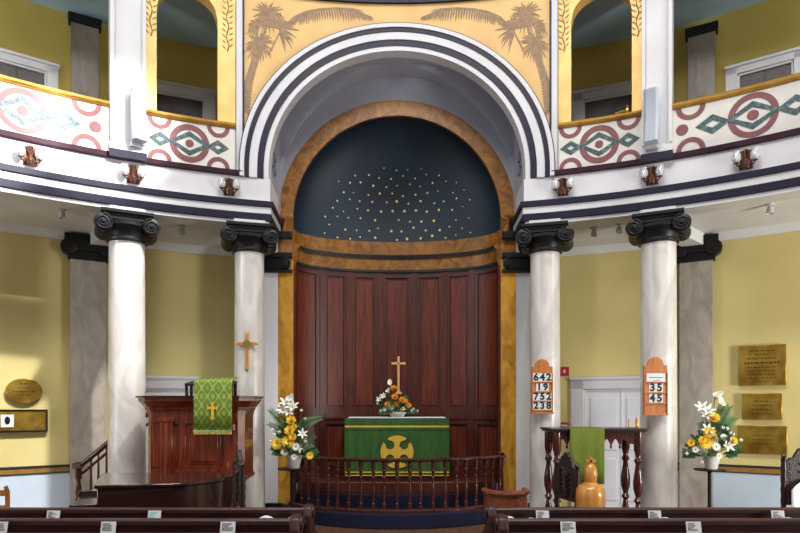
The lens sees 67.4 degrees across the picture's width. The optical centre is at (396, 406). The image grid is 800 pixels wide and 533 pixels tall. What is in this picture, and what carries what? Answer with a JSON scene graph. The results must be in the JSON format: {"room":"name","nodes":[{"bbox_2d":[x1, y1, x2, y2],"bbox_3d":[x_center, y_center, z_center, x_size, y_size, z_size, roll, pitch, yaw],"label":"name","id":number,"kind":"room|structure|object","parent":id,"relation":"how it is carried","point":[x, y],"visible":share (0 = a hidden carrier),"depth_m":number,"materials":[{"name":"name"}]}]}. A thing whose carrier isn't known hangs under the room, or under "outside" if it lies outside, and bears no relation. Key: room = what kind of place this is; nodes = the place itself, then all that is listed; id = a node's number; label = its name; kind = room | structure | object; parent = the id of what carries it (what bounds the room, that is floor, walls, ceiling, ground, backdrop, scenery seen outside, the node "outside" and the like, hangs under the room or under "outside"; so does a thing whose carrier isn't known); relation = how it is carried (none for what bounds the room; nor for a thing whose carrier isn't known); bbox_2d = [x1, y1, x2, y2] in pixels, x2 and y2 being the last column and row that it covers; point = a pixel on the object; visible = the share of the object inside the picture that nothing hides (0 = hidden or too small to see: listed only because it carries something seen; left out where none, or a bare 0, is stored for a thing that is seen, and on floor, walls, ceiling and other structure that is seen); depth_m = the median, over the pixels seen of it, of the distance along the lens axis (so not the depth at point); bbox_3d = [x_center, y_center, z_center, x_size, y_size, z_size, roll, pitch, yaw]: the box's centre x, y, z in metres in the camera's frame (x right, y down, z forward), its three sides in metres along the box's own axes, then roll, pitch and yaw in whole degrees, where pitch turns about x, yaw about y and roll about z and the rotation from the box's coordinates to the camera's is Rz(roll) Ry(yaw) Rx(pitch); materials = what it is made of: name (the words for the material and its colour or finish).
{"room":"house of worship","nodes":[
{"label":"house of worship","id":0,"kind":"room"},
{"bbox_2d":[0,0,216,119],"bbox_3d":[-5.824,-4.310,7.283,9.018,3.380,1.321,0,0,-41],"label":"wall","id":1,"kind":"structure","parent":0,"point":[26,27],"depth_m":8.63,"materials":[{"name":"paint"}]},
{"bbox_2d":[0,48,59,88],"bbox_3d":[-5.250,-3.745,8.283,1.040,2.262,0.126,0,0,-35],"label":"door","id":2,"kind":"structure","parent":1,"relation":"in","point":[13,64],"depth_m":8.35,"materials":[{"name":"white paint"}]},
{"bbox_2d":[157,79,216,119],"bbox_3d":[-3.455,-3.800,9.251,1.290,2.372,0.126,0,0,-22],"label":"door","id":3,"kind":"structure","parent":1,"relation":"in","point":[172,97],"depth_m":9.30,"materials":[{"name":"white paint"}]},
{"bbox_2d":[0,199,221,246],"bbox_3d":[-5.346,-2.560,6.637,8.685,0.120,2.522,0,0,-42],"label":"ceiling","id":4,"kind":"structure","parent":0,"point":[15,212],"depth_m":8.18,"materials":[{"name":"paint"}]},
{"bbox_2d":[58,208,65,219],"bbox_3d":[-4.231,-2.440,7.577,0.090,0.120,0.090,0,0,0],"label":"ceiling spotlight","id":5,"kind":"object","parent":4,"relation":"attached to","point":[61,215],"visible":0.96,"depth_m":7.55,"materials":[{"name":"white paint"}]},
{"bbox_2d":[179,224,184,234],"bbox_3d":[-2.959,-2.440,8.258,0.090,0.120,0.090,0,0,0],"label":"ceiling spotlight","id":6,"kind":"object","parent":4,"relation":"attached to","point":[181,230],"visible":1,"depth_m":8.23,"materials":[{"name":"white paint"}]},
{"bbox_2d":[0,222,234,506],"bbox_3d":[-5.786,-0.485,7.240,9.018,4.270,1.435,0,0,-41],"label":"wall","id":7,"kind":"structure","parent":0,"point":[190,289],"depth_m":8.57,"materials":[{"name":"yellow paint"}]},
{"bbox_2d":[0,409,47,432],"bbox_3d":[-5.272,0.190,8.236,0.826,0.314,0.065,0,0,-35],"label":"brass plaque","id":8,"kind":"object","parent":7,"relation":"attached to","point":[11,420],"visible":1,"depth_m":8.29,"materials":[{"name":"gold metal"}]},
{"bbox_2d":[5,378,42,402],"bbox_3d":[-5.168,-0.223,8.316,0.438,0.348,0.052,0,0,-34],"label":"brass plaque","id":9,"kind":"object","parent":7,"relation":"attached to","point":[23,390],"visible":1,"depth_m":8.29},
{"bbox_2d":[60,11,108,504],"bbox_3d":[-4.458,-1.975,8.660,0.700,7.250,0.176,0,0,-29],"label":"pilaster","id":10,"kind":"structure","parent":7,"relation":"attached to","point":[88,262],"depth_m":8.61,"materials":[{"name":"grey stone"}]},
{"bbox_2d":[89,231,108,245],"bbox_3d":[-3.968,-2.417,8.338,0.260,0.165,1.125,0,0,-43],"label":"trim","id":11,"kind":"structure","parent":7,"relation":"attached to","point":[94,240],"depth_m":8.54,"materials":[{"name":"paint"}]},
{"bbox_2d":[146,376,199,471],"bbox_3d":[-3.462,0.590,9.248,1.540,2.132,0.126,0,0,-22],"label":"door","id":12,"kind":"structure","parent":7,"relation":"in","point":[155,385],"depth_m":9.18,"materials":[{"name":"white paint"}]},
{"bbox_2d":[26,0,216,48],"bbox_3d":[-5.340,-5.735,6.735,8.923,0.130,2.583,0,0,-41],"label":"ceiling","id":13,"kind":"structure","parent":0,"point":[186,21],"depth_m":8.71,"materials":[{"name":"blue paint"}]},
{"bbox_2d":[146,0,235,122],"bbox_3d":[-2.703,-4.875,7.894,1.142,2.250,0.231,0,0,-21],"label":"wall","id":14,"kind":"structure","parent":0,"point":[223,11],"depth_m":7.94,"materials":[{"name":"paint"}]},
{"bbox_2d":[109,0,146,162],"bbox_3d":[-3.433,-4.535,7.646,0.433,2.930,0.543,0,0,-26],"label":"pillar","id":15,"kind":"structure","parent":14,"relation":"attached to","point":[127,18],"depth_m":7.48,"materials":[{"name":"white paint"}]},
{"bbox_2d":[130,85,146,148],"bbox_3d":[-3.214,-3.590,7.442,0.175,0.710,0.170,-4,-3,40],"label":"wall speaker","id":16,"kind":"object","parent":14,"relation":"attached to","point":[137,93],"visible":1,"depth_m":7.40,"materials":[{"name":"white plastic"}]},
{"bbox_2d":[135,87,145,138],"bbox_3d":[-3.169,-3.618,7.404,0.049,0.620,0.110,-4,-3,40],"label":"grille","id":17,"kind":"object","parent":16,"relation":"attached to","point":[140,92],"depth_m":7.41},
{"bbox_2d":[283,497,484,529],"bbox_3d":[0.000,1.550,8.880,3.400,0.200,1.640,0,0,0],"label":"floor","id":18,"kind":"structure","parent":0,"point":[472,517],"depth_m":8.16,"materials":[{"name":"blue carpet"}]},
{"bbox_2d":[288,452,505,513],"bbox_3d":[0.000,1.058,8.541,3.220,0.785,0.793,0,0,0],"label":"rail","id":19,"kind":"object","parent":18,"relation":"on","point":[499,456],"visible":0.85,"depth_m":8.30,"materials":[{"name":"brown wood"}]},
{"bbox_2d":[296,490,484,532],"bbox_3d":[0.000,1.725,4.000,18.000,0.150,16.000,0,0,0],"label":"floor","id":20,"kind":"structure","parent":0,"point":[479,528],"depth_m":8.02,"materials":[{"name":"carpet"}]},
{"bbox_2d":[0,485,9,506],"bbox_3d":[-4.072,1.214,6.135,0.409,0.873,0.468,0,0,-7],"label":"wooden chair","id":21,"kind":"object","parent":20,"relation":"on","point":[6,492],"visible":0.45,"depth_m":5.94,"materials":[{"name":"brown wood"}]},
{"bbox_2d":[72,411,147,503],"bbox_3d":[-3.685,0.835,8.402,1.361,1.630,0.675,0,0,0],"label":"stair rail","id":22,"kind":"object","parent":20,"relation":"on","point":[77,466],"visible":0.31,"depth_m":8.10,"materials":[{"name":"brown wood"}]},
{"bbox_2d":[94,205,160,472],"bbox_3d":[-3.397,-0.403,7.550,0.746,4.106,0.648,0,0,-26],"label":"marble column","id":23,"kind":"structure","parent":20,"relation":"on","point":[128,231],"depth_m":7.37,"materials":[{"name":"white stone"}]},
{"bbox_2d":[69,471,234,506],"bbox_3d":[-2.277,1.151,5.553,1.475,0.998,1.019,0,0,-13],"label":"grand piano","id":24,"kind":"object","parent":20,"relation":"on","point":[146,489],"visible":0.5,"depth_m":5.25,"materials":[{"name":"paint"}]},
{"bbox_2d":[0,514,303,532],"bbox_3d":[-2.470,1.165,3.962,3.752,0.970,0.595,0,0,0],"label":"pew","id":25,"kind":"object","parent":20,"relation":"on","point":[294,523],"visible":1,"depth_m":3.79,"materials":[{"name":"brown wood"}]},
{"bbox_2d":[0,522,7,532],"bbox_3d":[-2.483,0.754,3.752,0.094,0.073,0.017,0,0,0],"label":"card","id":26,"kind":"object","parent":25,"relation":"on","point":[3,525],"visible":1,"depth_m":3.75,"materials":[{"name":"white paper"}]},
{"bbox_2d":[100,522,115,532],"bbox_3d":[-1.805,0.754,3.752,0.094,0.073,0.017,0,0,0],"label":"card","id":27,"kind":"object","parent":25,"relation":"on","point":[106,527],"visible":1,"depth_m":3.75,"materials":[{"name":"white paper"}]},
{"bbox_2d":[220,522,235,532],"bbox_3d":[-1.058,0.754,3.752,0.094,0.073,0.017,0,0,0],"label":"card","id":28,"kind":"object","parent":25,"relation":"on","point":[225,527],"visible":1,"depth_m":3.75,"materials":[{"name":"white paper"}]},
{"bbox_2d":[0,504,317,532],"bbox_3d":[-2.837,1.195,4.732,4.418,0.910,0.595,0,0,0],"label":"pew","id":29,"kind":"object","parent":20,"relation":"on","point":[307,511],"visible":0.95,"depth_m":4.56,"materials":[{"name":"brown wood"}]},
{"bbox_2d":[47,510,59,517],"bbox_3d":[-2.590,0.816,4.522,0.098,0.070,0.017,0,0,0],"label":"card","id":30,"kind":"object","parent":29,"relation":"on","point":[50,513],"visible":0.94,"depth_m":4.52,"materials":[{"name":"white paper"}]},
{"bbox_2d":[148,510,160,517],"bbox_3d":[-1.828,0.816,4.522,0.098,0.070,0.017,0,0,0],"label":"card","id":31,"kind":"object","parent":29,"relation":"on","point":[151,513],"visible":0.94,"depth_m":4.52,"materials":[{"name":"white paper"}]},
{"bbox_2d":[135,381,262,506],"bbox_3d":[-2.310,0.673,7.013,1.370,1.954,0.575,0,0,0],"label":"pulpit","id":32,"kind":"object","parent":20,"relation":"on","point":[173,446],"visible":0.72,"depth_m":6.83,"materials":[{"name":"brown wood"}]},
{"bbox_2d":[193,377,237,434],"bbox_3d":[-2.054,-0.020,6.817,0.429,0.654,0.289,0,0,0],"label":"pulpit cloth","id":33,"kind":"object","parent":32,"relation":"hanging from","point":[212,396],"visible":1,"depth_m":6.69,"materials":[{"name":"green fabric"}]},
{"bbox_2d":[232,450,245,506],"bbox_3d":[-1.500,1.055,6.539,0.522,1.190,0.544,0,0,-24],"label":"carved chair","id":34,"kind":"object","parent":20,"relation":"on","point":[239,486],"visible":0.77,"depth_m":6.34,"materials":[{"name":"wood"}]},
{"bbox_2d":[220,218,278,506],"bbox_3d":[-1.979,-0.403,8.050,0.746,4.106,0.610,0,0,-15],"label":"marble column","id":35,"kind":"structure","parent":20,"relation":"on","point":[250,241],"depth_m":7.88,"materials":[{"name":"white stone"}]},
{"bbox_2d":[235,331,258,370],"bbox_3d":[-1.960,-0.728,7.836,0.304,0.519,0.034,0,0,0],"label":"wall cross","id":36,"kind":"object","parent":35,"relation":"attached to","point":[246,343],"visible":1,"depth_m":7.83,"materials":[{"name":"brown wood"}]},
{"bbox_2d":[277,467,306,506],"bbox_3d":[-1.375,1.224,7.860,0.380,0.851,0.380,0,0,0],"label":"stand","id":37,"kind":"object","parent":20,"relation":"on","point":[291,470],"visible":0.57,"depth_m":7.84,"materials":[{"name":"black metal"}]},
{"bbox_2d":[266,393,323,467],"bbox_3d":[-1.341,0.309,7.832,0.694,0.977,0.535,0,0,33],"label":"flower arrangement","id":38,"kind":"object","parent":37,"relation":"on","point":[286,434],"visible":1,"depth_m":7.78,"materials":[{"name":"multicoloured plant"}]},
{"bbox_2d":[481,487,529,516],"bbox_3d":[1.224,1.280,6.755,0.545,0.740,0.590,0,0,0],"label":"tub chair","id":39,"kind":"object","parent":20,"relation":"on","point":[498,498],"visible":0.44,"depth_m":6.53,"materials":[{"name":"red wood"}]},
{"bbox_2d":[515,218,573,506],"bbox_3d":[1.986,-0.403,8.050,0.746,4.106,0.610,0,0,15],"label":"marble column","id":40,"kind":"structure","parent":20,"relation":"on","point":[544,241],"depth_m":7.88,"materials":[{"name":"white stone"}]},
{"bbox_2d":[531,359,553,413],"bbox_3d":[1.891,-0.268,7.817,0.290,0.716,0.055,0,0,0],"label":"hymn board","id":41,"kind":"object","parent":40,"relation":"attached to","point":[541,373],"visible":1,"depth_m":7.80,"materials":[{"name":"brown wood"}]},
{"bbox_2d":[554,452,579,506],"bbox_3d":[2.135,1.080,6.822,0.522,1.140,0.544,0,0,-11],"label":"carved chair","id":42,"kind":"object","parent":20,"relation":"on","point":[567,473],"visible":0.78,"depth_m":6.74,"materials":[{"name":"wood"}]},
{"bbox_2d":[576,457,605,506],"bbox_3d":[1.967,1.079,6.100,0.400,1.142,0.400,0,0,0],"label":"ornament","id":43,"kind":"object","parent":20,"relation":"on","point":[589,493],"visible":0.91,"depth_m":6.02,"materials":[{"name":"wood"}]},
{"bbox_2d":[540,427,647,506],"bbox_3d":[2.413,0.953,7.425,1.156,1.394,0.550,0,0,0],"label":"side table","id":44,"kind":"object","parent":20,"relation":"on","point":[625,436],"visible":0.61,"depth_m":7.20,"materials":[{"name":"brown wood"}]},
{"bbox_2d":[562,427,604,483],"bbox_3d":[2.261,0.584,7.354,0.411,0.667,0.468,0,0,0],"label":"table cloth","id":45,"kind":"object","parent":44,"relation":"hanging from","point":[585,442],"visible":0.73,"depth_m":7.13,"materials":[{"name":"fabric"}]},
{"bbox_2d":[481,504,799,532],"bbox_3d":[2.858,1.195,4.732,4.376,0.910,0.595,0,0,0],"label":"pew","id":46,"kind":"object","parent":20,"relation":"on","point":[490,511],"visible":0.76,"depth_m":4.56,"materials":[{"name":"brown wood"}]},
{"bbox_2d":[536,510,548,517],"bbox_3d":[1.097,0.816,4.522,0.098,0.070,0.017,0,0,0],"label":"card","id":47,"kind":"object","parent":46,"relation":"on","point":[539,513],"visible":0.94,"depth_m":4.52,"materials":[{"name":"white paper"}]},
{"bbox_2d":[648,510,660,517],"bbox_3d":[1.942,0.816,4.522,0.098,0.070,0.017,0,0,0],"label":"card","id":48,"kind":"object","parent":46,"relation":"on","point":[651,513],"visible":0.94,"depth_m":4.52,"materials":[{"name":"white paper"}]},
{"bbox_2d":[771,510,784,517],"bbox_3d":[2.872,0.816,4.522,0.098,0.070,0.017,0,0,0],"label":"card","id":49,"kind":"object","parent":46,"relation":"on","point":[774,513],"visible":0.94,"depth_m":4.52,"materials":[{"name":"white paper"}]},
{"bbox_2d":[494,514,799,532],"bbox_3d":[2.482,1.165,3.962,3.727,0.970,0.595,0,0,0],"label":"pew","id":50,"kind":"object","parent":20,"relation":"on","point":[503,523],"visible":1,"depth_m":3.79,"materials":[{"name":"brown wood"}]},
{"bbox_2d":[560,522,575,532],"bbox_3d":[1.070,0.754,3.752,0.094,0.073,0.017,0,0,0],"label":"card","id":51,"kind":"object","parent":50,"relation":"on","point":[566,527],"visible":1,"depth_m":3.75,"materials":[{"name":"white paper"}]},
{"bbox_2d":[686,522,701,532],"bbox_3d":[1.856,0.754,3.752,0.094,0.073,0.017,0,0,0],"label":"card","id":52,"kind":"object","parent":50,"relation":"on","point":[691,527],"visible":1,"depth_m":3.75,"materials":[{"name":"white paper"}]},
{"bbox_2d":[625,206,691,506],"bbox_3d":[3.304,-0.403,7.580,0.746,4.106,0.644,0,0,26],"label":"marble column","id":53,"kind":"structure","parent":20,"relation":"on","point":[658,232],"depth_m":7.39,"materials":[{"name":"white stone"}]},
{"bbox_2d":[643,357,668,415],"bbox_3d":[3.158,-0.254,7.330,0.303,0.715,0.055,0,0,0],"label":"hymn board","id":54,"kind":"object","parent":53,"relation":"attached to","point":[655,375],"visible":1,"depth_m":7.32,"materials":[{"name":"brown wood"}]},
{"bbox_2d":[693,468,725,506],"bbox_3d":[4.037,1.225,7.750,0.380,0.849,0.380,0,0,0],"label":"stand","id":55,"kind":"object","parent":20,"relation":"on","point":[709,471],"visible":0.63,"depth_m":7.73,"materials":[{"name":"black metal"}]},
{"bbox_2d":[681,391,742,468],"bbox_3d":[4.057,0.294,7.731,0.776,1.011,0.461,0,0,0],"label":"flower arrangement","id":56,"kind":"object","parent":55,"relation":"on","point":[726,440],"visible":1,"depth_m":7.67,"materials":[{"name":"white plant"}]},
{"bbox_2d":[780,448,799,506],"bbox_3d":[4.465,1.020,6.638,0.664,1.260,0.522,0,0,4],"label":"carved chair","id":57,"kind":"object","parent":20,"relation":"on","point":[790,467],"visible":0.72,"depth_m":6.42,"materials":[{"name":"wood"}]},
{"bbox_2d":[791,483,799,506],"bbox_3d":[4.350,0.925,6.354,0.346,0.330,0.032,0,0,0],"label":"cloth","id":58,"kind":"object","parent":57,"relation":"hanging from","point":[795,492],"visible":0.8,"depth_m":6.35,"materials":[{"name":"white fabric"}]},
{"bbox_2d":[294,264,499,482],"bbox_3d":[0.000,-0.505,9.364,3.160,3.310,0.731,0,0,0],"label":"wall","id":59,"kind":"structure","parent":0,"point":[349,328],"depth_m":9.54,"materials":[{"name":"brown wood"}]},
{"bbox_2d":[294,230,499,274],"bbox_3d":[0.000,-2.395,9.357,3.140,0.530,0.726,0,0,0],"label":"crown molding","id":60,"kind":"structure","parent":59,"relation":"attached to","point":[310,252],"depth_m":9.54,"materials":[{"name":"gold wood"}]},
{"bbox_2d":[294,117,499,241],"bbox_3d":[0.000,-3.475,9.350,3.100,1.750,0.700,0,0,0],"label":"ceiling","id":61,"kind":"structure","parent":0,"point":[389,179],"depth_m":9.46,"materials":[{"name":"paint"}]},
{"bbox_2d":[244,0,549,125],"bbox_3d":[0.000,-4.570,8.275,4.235,2.001,0.550,0,0,0],"label":"wall","id":62,"kind":"structure","parent":0,"point":[275,31],"depth_m":8.14,"materials":[{"name":"paint"}]},
{"bbox_2d":[236,0,557,169],"bbox_3d":[0.000,-4.550,8.226,4.410,2.900,0.547,0,0,0],"label":"trim","id":63,"kind":"structure","parent":62,"relation":"attached to","point":[239,3],"depth_m":8.00,"materials":[{"name":"white paint"}]},
{"bbox_2d":[272,152,521,176],"bbox_3d":[0.000,-3.430,8.480,3.464,0.360,0.300,0,0,0],"label":"trim","id":64,"kind":"structure","parent":62,"relation":"attached to","point":[273,166],"depth_m":8.48,"materials":[{"name":"white paint"}]},
{"bbox_2d":[239,22,554,179],"bbox_3d":[0.000,-4.178,8.195,4.192,2.216,0.511,0,0,0],"label":"trim","id":65,"kind":"structure","parent":62,"relation":"attached to","point":[332,53],"depth_m":8.15,"materials":[{"name":"white paint"}]},
{"bbox_2d":[264,77,529,502],"bbox_3d":[0.000,-1.675,9.020,4.660,6.650,0.140,0,0,0],"label":"wall","id":66,"kind":"structure","parent":0,"point":[384,88],"depth_m":8.95,"materials":[{"name":"grey paint"}]},
{"bbox_2d":[15,142,44,166],"bbox_3d":[-4.223,-2.900,6.910,0.290,0.230,0.139,0,0,-34],"label":"wall sconce","id":67,"kind":"object","parent":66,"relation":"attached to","point":[28,152],"visible":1,"depth_m":6.90,"materials":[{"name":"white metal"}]},
{"bbox_2d":[120,163,145,184],"bbox_3d":[-3.278,-2.900,7.456,0.290,0.230,0.139,0,0,-26],"label":"wall sconce","id":68,"kind":"object","parent":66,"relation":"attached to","point":[132,171],"visible":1,"depth_m":7.45,"materials":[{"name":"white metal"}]},
{"bbox_2d":[0,129,282,236],"bbox_3d":[-4.335,-2.805,6.668,6.937,0.699,1.052,0,0,-37],"label":"entablature","id":69,"kind":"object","parent":66,"relation":"attached to","point":[69,176],"depth_m":7.47,"materials":[{"name":"white paint"}]},
{"bbox_2d":[0,74,109,150],"bbox_3d":[-4.346,-3.453,6.965,1.865,0.635,0.270,0,0,-35],"label":"parapet","id":70,"kind":"object","parent":69,"relation":"on","point":[28,108],"visible":0.94,"depth_m":7.11,"materials":[{"name":"beige paint"}]},
{"bbox_2d":[146,109,235,169],"bbox_3d":[-2.683,-3.453,7.856,1.122,0.635,0.235,0,0,-21],"label":"parapet","id":71,"kind":"object","parent":69,"relation":"on","point":[172,137],"visible":0.96,"depth_m":7.80,"materials":[{"name":"beige paint"}]},
{"bbox_2d":[218,176,240,195],"bbox_3d":[-2.204,-2.900,7.878,0.290,0.230,0.139,0,0,-17],"label":"wall sconce","id":72,"kind":"object","parent":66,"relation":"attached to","point":[229,185],"visible":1,"depth_m":7.86,"materials":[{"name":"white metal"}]},
{"bbox_2d":[278,100,515,503],"bbox_3d":[0.000,-1.463,9.005,3.592,6.226,0.170,0,0,0],"label":"trim","id":73,"kind":"structure","parent":66,"relation":"attached to","point":[353,117],"depth_m":8.95,"materials":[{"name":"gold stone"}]},
{"bbox_2d":[264,231,529,506],"bbox_3d":[0.002,-0.475,8.917,4.104,4.250,0.114,0,0,0],"label":"trim","id":74,"kind":"structure","parent":66,"relation":"attached to","point":[277,262],"depth_m":8.89,"materials":[{"name":"black paint"}]},
{"bbox_2d":[551,176,573,195],"bbox_3d":[2.180,-2.900,7.886,0.290,0.230,0.139,0,0,17],"label":"wall sconce","id":75,"kind":"object","parent":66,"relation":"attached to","point":[562,185],"visible":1,"depth_m":7.87,"materials":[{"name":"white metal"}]},
{"bbox_2d":[639,164,663,185],"bbox_3d":[3.185,-2.900,7.500,0.290,0.230,0.139,0,0,25],"label":"wall sconce","id":76,"kind":"object","parent":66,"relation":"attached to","point":[652,172],"visible":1,"depth_m":7.49,"materials":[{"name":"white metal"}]},
{"bbox_2d":[511,127,799,238],"bbox_3d":[4.335,-2.805,6.668,6.937,0.699,1.052,0,0,37],"label":"entablature","id":77,"kind":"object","parent":66,"relation":"attached to","point":[701,180],"depth_m":7.45,"materials":[{"name":"white paint"}]},
{"bbox_2d":[558,110,641,169],"bbox_3d":[2.652,-3.453,7.869,1.055,0.635,0.232,0,0,20],"label":"parapet","id":78,"kind":"object","parent":77,"relation":"on","point":[614,138],"visible":0.96,"depth_m":7.82,"materials":[{"name":"beige paint"}]},
{"bbox_2d":[672,72,799,152],"bbox_3d":[4.196,-3.453,7.070,1.762,0.635,0.264,0,0,33],"label":"parapet","id":79,"kind":"object","parent":77,"relation":"on","point":[772,106],"visible":0.98,"depth_m":7.13,"materials":[{"name":"beige paint"}]},
{"bbox_2d":[731,146,759,170],"bbox_3d":[4.073,-2.900,7.009,0.290,0.230,0.139,0,0,33],"label":"wall sconce","id":80,"kind":"object","parent":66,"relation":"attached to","point":[745,157],"visible":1,"depth_m":7.00,"materials":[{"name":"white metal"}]},
{"bbox_2d":[271,58,522,210],"bbox_3d":[0.000,-3.915,8.519,3.480,2.030,0.862,0,0,0],"label":"soffit","id":81,"kind":"object","parent":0,"point":[338,81],"visible":0.47,"depth_m":8.80,"materials":[{"name":"grey paint"}]},
{"bbox_2d":[297,477,496,506],"bbox_3d":[0.000,1.280,9.200,3.000,0.340,0.960,0,0,0],"label":"floor","id":82,"kind":"structure","parent":0,"point":[367,485],"depth_m":8.87,"materials":[{"name":"blue carpet"}]},
{"bbox_2d":[345,418,448,480],"bbox_3d":[0.000,0.640,9.227,1.576,0.939,0.446,0,0,0],"label":"altar","id":83,"kind":"object","parent":82,"relation":"on","point":[364,437],"visible":0.85,"depth_m":9.02,"materials":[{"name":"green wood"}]},
{"bbox_2d":[348,417,445,417],"bbox_3d":[0.000,0.161,9.245,1.470,0.016,0.400,0,0,0],"label":"linens","id":84,"kind":"object","parent":83,"relation":"on","point":[348,417],"visible":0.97,"depth_m":9.04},
{"bbox_2d":[376,379,418,416],"bbox_3d":[0.009,-0.135,9.106,0.647,0.576,0.345,0,0,0],"label":"flower arrangement","id":85,"kind":"object","parent":84,"relation":"on","point":[391,407],"visible":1,"depth_m":9.06,"materials":[{"name":"orange plant"}]},
{"bbox_2d":[389,356,407,416],"bbox_3d":[0.023,-0.318,9.375,0.280,0.942,0.140,0,0,0],"label":"cross","id":86,"kind":"object","parent":84,"relation":"on","point":[398,363],"visible":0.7,"depth_m":9.36,"materials":[{"name":"gold wood"}]},
{"bbox_2d":[390,412,405,416],"bbox_3d":[0.008,0.114,9.130,0.270,0.078,0.270,0,0,0],"label":"bowl","id":87,"kind":"object","parent":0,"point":[393,414],"depth_m":9.03,"materials":[{"name":"white ceramic"}]},
{"bbox_2d":[558,0,641,122],"bbox_3d":[2.673,-4.875,7.906,1.075,2.250,0.228,0,0,20],"label":"wall","id":88,"kind":"structure","parent":0,"point":[568,10],"depth_m":7.95,"materials":[{"name":"paint"}]},
{"bbox_2d":[643,86,658,150],"bbox_3d":[3.159,-3.580,7.460,0.170,0.710,0.175,0,-3,31],"label":"wall speaker","id":89,"kind":"object","parent":88,"relation":"attached to","point":[651,105],"visible":1,"depth_m":7.42,"materials":[{"name":"white plastic"}]},
{"bbox_2d":[645,88,654,138],"bbox_3d":[3.129,-3.608,7.409,0.110,0.620,0.049,0,-3,31],"label":"grille","id":90,"kind":"object","parent":89,"relation":"attached to","point":[649,92],"depth_m":7.42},
{"bbox_2d":[641,0,673,163],"bbox_3d":[3.338,-4.535,7.693,0.374,2.930,0.542,0,0,26],"label":"column","id":91,"kind":"structure","parent":88,"relation":"attached to","point":[657,15],"depth_m":7.52,"materials":[{"name":"white paint"}]},
{"bbox_2d":[571,0,767,49],"bbox_3d":[5.340,-5.735,6.735,8.923,0.130,2.583,0,0,41],"label":"ceiling","id":92,"kind":"structure","parent":0,"point":[598,22],"depth_m":8.71,"materials":[{"name":"blue paint"}]},
{"bbox_2d":[560,221,799,506],"bbox_3d":[5.786,-0.485,7.240,9.018,4.270,1.435,0,0,41],"label":"wall","id":93,"kind":"structure","parent":0,"point":[756,272],"depth_m":8.63,"materials":[{"name":"yellow paint"}]},
{"bbox_2d":[560,367,568,375],"bbox_3d":[2.664,-0.566,9.545,0.140,0.146,0.018,0,0,17],"label":"sign","id":94,"kind":"object","parent":93,"relation":"attached to","point":[564,371],"visible":0.81,"depth_m":9.54,"materials":[{"name":"red plastic"}]},
{"bbox_2d":[560,422,568,426],"bbox_3d":[2.659,0.295,9.527,0.130,0.100,0.063,0,0,17],"label":"sign","id":95,"kind":"object","parent":93,"relation":"attached to","point":[562,424],"visible":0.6,"depth_m":9.50,"materials":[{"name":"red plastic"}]},
{"bbox_2d":[570,376,639,506],"bbox_3d":[3.462,0.590,9.248,1.540,2.132,0.126,0,0,22],"label":"door","id":96,"kind":"structure","parent":93,"relation":"in","point":[609,401],"depth_m":9.29,"materials":[{"name":"white paint"}]},
{"bbox_2d":[677,227,704,246],"bbox_3d":[3.919,-2.417,8.354,1.173,0.165,0.260,0,0,-42],"label":"trim","id":97,"kind":"structure","parent":93,"relation":"attached to","point":[696,237],"depth_m":8.52,"materials":[{"name":"paint"}]},
{"bbox_2d":[677,20,722,506],"bbox_3d":[4.346,-1.925,8.722,0.680,7.150,0.177,0,0,28],"label":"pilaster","id":98,"kind":"structure","parent":93,"relation":"attached to","point":[695,262],"depth_m":8.69,"materials":[{"name":"grey stone"}]},
{"bbox_2d":[738,344,785,385],"bbox_3d":[5.089,-0.582,8.369,0.572,0.560,0.052,0,0,34],"label":"brass plaque","id":99,"kind":"object","parent":93,"relation":"attached to","point":[758,365],"visible":1,"depth_m":8.34,"materials":[{"name":"metal"}]},
{"bbox_2d":[737,425,786,454],"bbox_3d":[5.089,0.455,8.369,0.596,0.392,0.052,0,0,34],"label":"brass plaque","id":100,"kind":"object","parent":93,"relation":"attached to","point":[757,439],"visible":0.91,"depth_m":8.34,"materials":[{"name":"metal"}]},
{"bbox_2d":[742,393,781,419],"bbox_3d":[5.089,-0.007,8.369,0.479,0.364,0.052,0,0,34],"label":"brass plaque","id":101,"kind":"object","parent":93,"relation":"attached to","point":[756,406],"visible":1,"depth_m":8.34,"materials":[{"name":"metal"}]},
{"bbox_2d":[571,0,799,120],"bbox_3d":[5.824,-4.310,7.283,9.018,3.380,1.321,0,0,41],"label":"wall","id":102,"kind":"structure","parent":0,"point":[768,27],"depth_m":8.67,"materials":[{"name":"paint"}]},
{"bbox_2d":[571,80,631,120],"bbox_3d":[3.365,-3.800,9.287,1.290,2.372,0.126,0,0,21],"label":"door","id":103,"kind":"structure","parent":102,"relation":"in","point":[605,100],"depth_m":9.34,"materials":[{"name":"white paint"}]},
{"bbox_2d":[724,46,799,90],"bbox_3d":[5.131,-3.745,8.364,0.990,2.262,0.126,0,0,34],"label":"door","id":104,"kind":"structure","parent":102,"relation":"in","point":[783,63],"depth_m":8.36,"materials":[{"name":"white paint"}]},
{"bbox_2d":[573,198,799,246],"bbox_3d":[5.346,-2.560,6.637,8.685,0.120,2.522,0,0,42],"label":"ceiling","id":105,"kind":"structure","parent":0,"point":[785,211],"depth_m":8.09,"materials":[{"name":"paint"}]},
{"bbox_2d":[591,226,596,236],"bbox_3d":[2.742,-2.440,8.352,0.090,0.120,0.090,0,0,0],"label":"ceiling spotlight","id":106,"kind":"object","parent":105,"relation":"attached to","point":[593,232],"visible":1,"depth_m":8.33,"materials":[{"name":"white paint"}]},
{"bbox_2d":[616,223,622,233],"bbox_3d":[3.038,-2.440,8.212,0.090,0.120,0.090,0,0,0],"label":"ceiling spotlight","id":107,"kind":"object","parent":105,"relation":"attached to","point":[618,229],"visible":0.99,"depth_m":8.19,"materials":[{"name":"white paint"}]},
{"bbox_2d":[766,203,773,214],"bbox_3d":[4.592,-2.440,7.387,0.090,0.120,0.090,0,0,0],"label":"ceiling spotlight","id":108,"kind":"object","parent":105,"relation":"attached to","point":[770,210],"visible":1,"depth_m":7.36,"materials":[{"name":"white paint"}]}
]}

